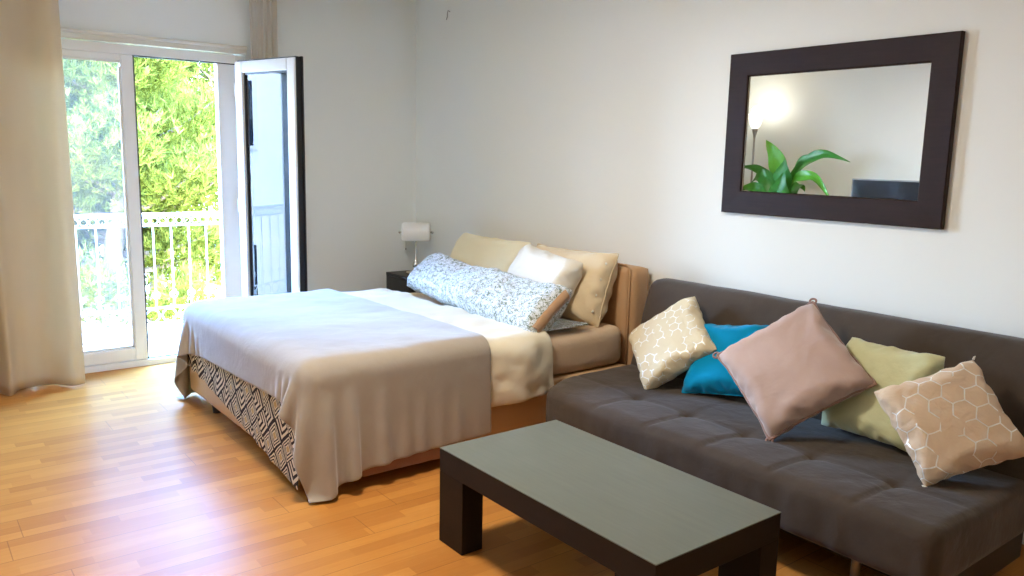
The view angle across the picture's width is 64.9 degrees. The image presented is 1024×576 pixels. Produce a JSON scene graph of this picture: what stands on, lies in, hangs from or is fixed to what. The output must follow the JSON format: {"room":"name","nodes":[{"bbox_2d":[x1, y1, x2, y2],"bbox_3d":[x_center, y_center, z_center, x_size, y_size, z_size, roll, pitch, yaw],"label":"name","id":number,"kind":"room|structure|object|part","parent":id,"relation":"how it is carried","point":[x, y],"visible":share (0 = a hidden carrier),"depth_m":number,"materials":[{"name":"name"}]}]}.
{"room":"studio apartment","nodes":[
{"label":"studio apartment","id":0,"kind":"room"},
{"bbox_2d":[83,334,180,356],"bbox_3d":[-2.937,0.524,6.678,5.200,0.140,1.070,-6,12,-37],"label":"floor","id":1,"kind":"structure","parent":0,"point":[161,345],"depth_m":6.58,"materials":[{"name":"tile"}]},
{"bbox_2d":[82,323,182,344],"bbox_3d":[-3.127,0.379,6.907,5.200,0.065,0.160,-6,12,-37],"label":"kerb","id":2,"kind":"object","parent":1,"relation":"on","point":[170,329],"visible":0.08,"depth_m":6.74,"materials":[{"name":"concrete"}]},
{"bbox_2d":[74,211,221,331],"bbox_3d":[-3.115,-0.137,6.823,5.000,0.990,0.050,-6,12,-37],"label":"balcony railing","id":3,"kind":"object","parent":2,"relation":"on","point":[178,214],"visible":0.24,"depth_m":6.80,"materials":[{"name":"white metal"}]},
{"bbox_3d":[-3.105,-0.611,6.746,5.000,0.030,0.050,-6,12,-37],"label":"rail","id":4,"kind":"part","parent":3,"relation":"part of","materials":[{"name":"white metal"}]},
{"bbox_2d":[58,0,415,291],"bbox_3d":[-2.719,-0.797,5.764,4.550,2.970,0.250,-6,12,-37],"label":"wall","id":5,"kind":"structure","parent":0,"point":[359,56],"depth_m":6.59,"materials":[{"name":"white paint"}]},
{"bbox_2d":[60,27,246,54],"bbox_3d":[-2.624,-1.696,5.484,1.645,0.062,0.050,-6,12,-37],"label":"trim","id":6,"kind":"structure","parent":5,"relation":"attached to","point":[69,33],"depth_m":5.56,"materials":[{"name":"white wood"}]},
{"bbox_2d":[61,38,307,373],"bbox_3d":[-2.387,-0.517,5.524,1.780,2.268,0.778,-6,12,-37],"label":"door","id":7,"kind":"structure","parent":5,"relation":"in","point":[259,103],"depth_m":5.83,"materials":[{"name":"white plastic"}]},
{"bbox_3d":[-2.942,-0.520,5.523,0.720,2.150,0.066,-6,12,-37],"label":"closed sash","id":8,"kind":"part","parent":7,"relation":"part of","materials":[{"name":"white plastic"}]},
{"bbox_3d":[-1.775,-0.568,5.918,0.667,2.150,0.066,8,11,35],"label":"open sash","id":9,"kind":"part","parent":7,"relation":"part of","materials":[{"name":"white plastic"}]},
{"bbox_3d":[-1.775,-0.568,5.918,0.495,1.978,0.008,8,11,35],"label":"pane","id":10,"kind":"part","parent":7,"relation":"part of","materials":[{"name":"clear glass"}]},
{"bbox_2d":[0,362,1023,575],"bbox_3d":[-0.444,1.138,3.051,4.550,0.120,7.300,-6,12,-37],"label":"floor","id":11,"kind":"structure","parent":0,"point":[114,473],"depth_m":3.55,"materials":[{"name":"laminate"}]},
{"bbox_2d":[386,270,415,292],"bbox_3d":[-0.818,0.165,6.811,0.388,0.580,0.410,-6,12,-37],"label":"nightstand","id":12,"kind":"object","parent":11,"relation":"on","point":[395,280],"visible":0.08,"depth_m":6.70,"materials":[{"name":"black paint"}]},
{"bbox_3d":[-0.828,0.025,6.779,0.300,0.235,0.366,-6,12,-37],"label":"drawer","id":13,"kind":"part","parent":12,"relation":"part of","materials":[{"name":"black paint"}]},
{"bbox_2d":[398,222,433,273],"bbox_3d":[-0.805,-0.336,6.751,0.298,0.427,0.170,1,9,-3],"label":"lamp","id":14,"kind":"object","parent":12,"relation":"on","point":[410,231],"visible":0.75,"depth_m":6.67,"materials":[{"name":"white fabric"}]},
{"bbox_3d":[-0.806,-0.310,6.755,0.060,0.315,0.060,1,9,-3],"label":"stem","id":15,"kind":"part","parent":14,"relation":"part of","materials":[{"name":"silver metal"}]},
{"bbox_3d":[-0.802,-0.473,6.728,0.234,0.149,0.144,1,9,-3],"label":"lamp shade","id":16,"kind":"part","parent":14,"relation":"part of","materials":[{"name":"white fabric"}]},
{"bbox_2d":[189,263,648,440],"bbox_3d":[-0.602,0.283,4.986,2.238,0.941,1.812,-6,12,-37],"label":"bed","id":17,"kind":"object","parent":11,"relation":"on","point":[579,350],"visible":0.09,"depth_m":4.74,"materials":[{"name":"brown fabric"}]},
{"bbox_3d":[-1.782,0.712,4.864,0.068,0.080,0.068,-6,12,-37],"label":"leg","id":18,"kind":"part","parent":17,"relation":"part of","materials":[{"name":"black paint"}]},
{"bbox_2d":[187,354,298,489],"bbox_3d":[-1.176,0.507,4.545,0.803,0.571,1.795,-6,12,-37],"label":"bedspread","id":19,"kind":"object","parent":17,"relation":"on","point":[253,408],"visible":0.21,"depth_m":4.07,"materials":[{"name":"fabric"}]},
{"bbox_2d":[174,289,490,502],"bbox_3d":[-1.148,0.472,4.592,1.154,0.646,2.061,-6,12,-37],"label":"throw blanket","id":20,"kind":"object","parent":17,"relation":"on","point":[364,387],"visible":0.98,"depth_m":3.95,"materials":[{"name":"white fabric"}]},
{"bbox_2d":[343,288,553,406],"bbox_3d":[-0.898,0.367,4.724,1.453,0.444,1.930,-6,12,-37],"label":"duvet","id":21,"kind":"object","parent":17,"relation":"on","point":[521,360],"visible":0.23,"depth_m":4.35,"materials":[{"name":"white fabric"}]},
{"bbox_2d":[450,233,530,271],"bbox_3d":[-0.187,-0.155,5.778,0.299,0.430,0.803,-6,12,-38],"label":"pillow","id":22,"kind":"object","parent":17,"relation":"on","point":[471,249],"visible":0.47,"depth_m":5.66,"materials":[{"name":"beige fabric"}]},
{"bbox_2d":[407,253,587,332],"bbox_3d":[-0.175,0.022,5.045,0.453,0.348,1.473,-6,12,-40],"label":"pillow","id":23,"kind":"object","parent":17,"relation":"on","point":[527,304],"visible":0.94,"depth_m":4.78,"materials":[{"name":"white fabric"}]},
{"bbox_2d":[507,244,582,319],"bbox_3d":[0.172,-0.039,5.017,0.288,0.419,0.622,-4,11,-31],"label":"pillow","id":24,"kind":"object","parent":23,"relation":"on","point":[531,262],"visible":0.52,"depth_m":4.88,"materials":[{"name":"white fabric"}]},
{"bbox_3d":[-0.651,0.307,4.925,2.039,0.255,1.747,-6,12,-37],"label":"mattress","id":25,"kind":"part","parent":17,"relation":"part of","materials":[{"name":"beige fabric"}]},
{"bbox_2d":[537,244,618,326],"bbox_3d":[0.342,-0.031,5.086,0.286,0.448,0.764,-6,12,-38],"label":"pillow","id":26,"kind":"object","parent":17,"relation":"on","point":[588,304],"visible":0.43,"depth_m":4.81,"materials":[{"name":"beige fabric"}]},
{"bbox_3d":[0.174,0.060,5.562,0.055,0.630,1.740,-6,12,-37],"label":"headboard panel","id":27,"kind":"part","parent":17,"relation":"part of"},
{"bbox_3d":[0.225,0.196,5.620,0.145,0.905,1.810,-6,12,-37],"label":"headboard","id":28,"kind":"part","parent":17,"relation":"part of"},
{"bbox_2d":[439,420,780,575],"bbox_3d":[0.305,0.897,3.016,0.621,0.400,1.166,-6,12,-37],"label":"coffee table","id":29,"kind":"object","parent":11,"relation":"on","point":[632,513],"visible":1,"depth_m":2.82,"materials":[{"name":"brown wood"}]},
{"bbox_3d":[-0.207,0.896,3.255,0.100,0.302,0.165,-6,12,-37],"label":"leg","id":30,"kind":"part","parent":29,"relation":"part of","materials":[{"name":"brown wood"}]},
{"bbox_3d":[0.814,0.994,2.792,0.100,0.302,0.165,-6,12,-37],"label":"leg","id":31,"kind":"part","parent":29,"relation":"part of","materials":[{"name":"brown wood"}]},
{"bbox_2d":[546,278,1023,575],"bbox_3d":[1.125,0.558,3.707,1.074,0.889,2.139,-6,12,-37],"label":"sofa","id":32,"kind":"object","parent":11,"relation":"on","point":[863,500],"visible":0.72,"depth_m":3.21,"materials":[{"name":"grey fabric"}]},
{"bbox_2d":[629,296,715,389],"bbox_3d":[0.831,0.286,4.218,0.351,0.452,0.507,0,9,-6],"label":"cushion","id":33,"kind":"object","parent":32,"relation":"on","point":[665,346],"visible":0.97,"depth_m":4.13,"materials":[{"name":"beige fabric"}]},
{"bbox_2d":[681,324,768,396],"bbox_3d":[1.070,0.358,4.033,0.416,0.364,0.277,7,11,30],"label":"cushion","id":34,"kind":"object","parent":32,"relation":"on","point":[707,374],"visible":0.54,"depth_m":3.98,"materials":[{"name":"teal fabric"}]},
{"bbox_2d":[712,298,876,441],"bbox_3d":[1.224,0.352,3.533,0.413,0.572,0.605,-2,10,-19],"label":"cushion","id":35,"kind":"object","parent":32,"relation":"on","point":[790,370],"visible":1,"depth_m":3.43,"materials":[{"name":"fabric"}]},
{"bbox_3d":[1.417,0.381,3.905,0.343,0.590,2.139,-6,12,-37],"label":"backrest","id":36,"kind":"part","parent":32,"relation":"part of","materials":[{"name":"grey fabric"}]},
{"bbox_3d":[1.276,1.029,2.986,0.043,0.196,0.064,0,9,-8],"label":"leg","id":37,"kind":"part","parent":32,"relation":"part of","materials":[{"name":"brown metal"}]},
{"bbox_2d":[821,337,944,451],"bbox_3d":[1.566,0.443,3.420,0.274,0.393,0.419,-5,11,-34],"label":"cushion","id":38,"kind":"object","parent":32,"relation":"on","point":[862,414],"visible":0.54,"depth_m":3.35,"materials":[{"name":"yellow fabric"}]},
{"bbox_3d":[1.140,0.871,3.728,0.580,0.120,2.005,-6,12,-37],"label":"under frame","id":39,"kind":"part","parent":32,"relation":"part of","materials":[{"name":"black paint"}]},
{"bbox_2d":[874,356,1023,486],"bbox_3d":[1.660,0.506,3.049,0.476,0.452,0.308,1,9,1],"label":"cushion","id":40,"kind":"object","parent":32,"relation":"on","point":[949,422],"visible":1,"depth_m":2.98,"materials":[{"name":"beige fabric"}]},
{"bbox_2d":[416,0,1023,337],"bbox_3d":[1.417,-0.465,4.286,0.150,2.970,7.700,-6,12,-37],"label":"wall","id":41,"kind":"structure","parent":0,"point":[599,126],"depth_m":4.69,"materials":[{"name":"white paint"}]},
{"bbox_2d":[721,31,965,229],"bbox_3d":[1.539,-0.755,3.933,0.032,0.842,1.188,-6,12,-37],"label":"wall mirror","id":42,"kind":"object","parent":41,"relation":"attached to","point":[860,131],"visible":1,"depth_m":3.85,"materials":[{"name":"brown wood"}]},
{"bbox_2d":[742,63,930,199],"bbox_3d":[1.543,-0.756,3.937,0.006,0.626,0.972,-6,12,-37],"label":"mirror glass","id":43,"kind":"object","parent":42,"relation":"attached to","point":[820,131],"depth_m":3.89,"materials":[{"name":"clear mirror"}]},
{"bbox_3d":[-0.409,-1.800,2.614,4.850,0.120,7.700,-6,12,-37],"label":"ceiling","id":44,"kind":"structure","parent":0,"visible":0},
{"bbox_3d":[-2.819,-2.138,5.098,3.100,0.115,0.190,-6,12,-37],"label":"rail","id":45,"kind":"object","parent":44,"relation":"attached to","visible":0},
{"bbox_2d":[0,0,85,395],"bbox_3d":[-3.342,-0.660,4.802,1.262,2.740,0.216,-6,12,-37],"label":"curtain","id":46,"kind":"object","parent":45,"relation":"hanging from","point":[41,339],"visible":1,"depth_m":5.10,"materials":[{"name":"beige fabric"}]},
{"bbox_2d":[249,0,277,59],"bbox_3d":[-1.870,-0.849,6.151,0.217,2.734,0.067,-6,12,-37],"label":"curtain","id":47,"kind":"object","parent":45,"relation":"hanging from","point":[263,13],"visible":0.11,"depth_m":5.98,"materials":[{"name":"beige fabric"}]},
{"label":"outside","id":48,"kind":"structure","parent":0,"visible":0},
{"bbox_3d":[-15.123,0.489,25.884,60.000,0.200,43.600,-6,12,-37],"label":"ground","id":49,"kind":"structure","parent":48,"visible":0},
{"bbox_2d":[70,157,111,325],"bbox_3d":[-7.652,-0.457,10.022,4.489,7.139,5.015,-5,11,-32],"label":"pine tree","id":50,"kind":"object","parent":49,"relation":"on","point":[108,303],"visible":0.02,"depth_m":10.00,"materials":[{"name":"green broad leaves"},{"name":"brown bark"}]},
{"bbox_2d":[66,63,149,259],"bbox_3d":[-7.625,-1.271,12.626,5.134,7.912,5.375,6,10,28],"label":"pine tree","id":51,"kind":"object","parent":49,"relation":"on","point":[93,63],"visible":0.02,"depth_m":12.67,"materials":[{"name":"green broad leaves"},{"name":"brown bark"}]},
{"bbox_2d":[63,38,221,329],"bbox_3d":[-5.254,-0.765,10.986,4.884,7.553,4.645,0,9,-8],"label":"pine tree","id":52,"kind":"object","parent":49,"relation":"on","point":[184,182],"visible":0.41,"depth_m":10.04,"materials":[{"name":"green broad leaves"},{"name":"brown bark"}]},
{"bbox_2d":[81,236,221,332],"bbox_3d":[-6.512,0.100,19.540,34.000,2.980,0.460,-6,12,-37],"label":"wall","id":53,"kind":"structure","parent":49,"relation":"on","point":[92,326],"depth_m":17.53,"materials":[{"name":"white paint"}]},
{"bbox_2d":[100,51,224,298],"bbox_3d":[-4.790,-1.354,13.894,5.182,7.793,5.224,4,10,14],"label":"pine tree","id":54,"kind":"object","parent":49,"relation":"on","point":[205,66],"visible":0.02,"depth_m":12.59,"materials":[{"name":"green broad leaves"},{"name":"brown bark"}]},
{"bbox_2d":[115,63,215,325],"bbox_3d":[-6.844,-1.810,15.508,5.066,8.087,5.696,5,10,22],"label":"pine tree","id":55,"kind":"object","parent":49,"relation":"on","point":[152,283],"visible":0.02,"depth_m":15.91,"materials":[{"name":"green broad leaves"},{"name":"brown bark"}]}
]}

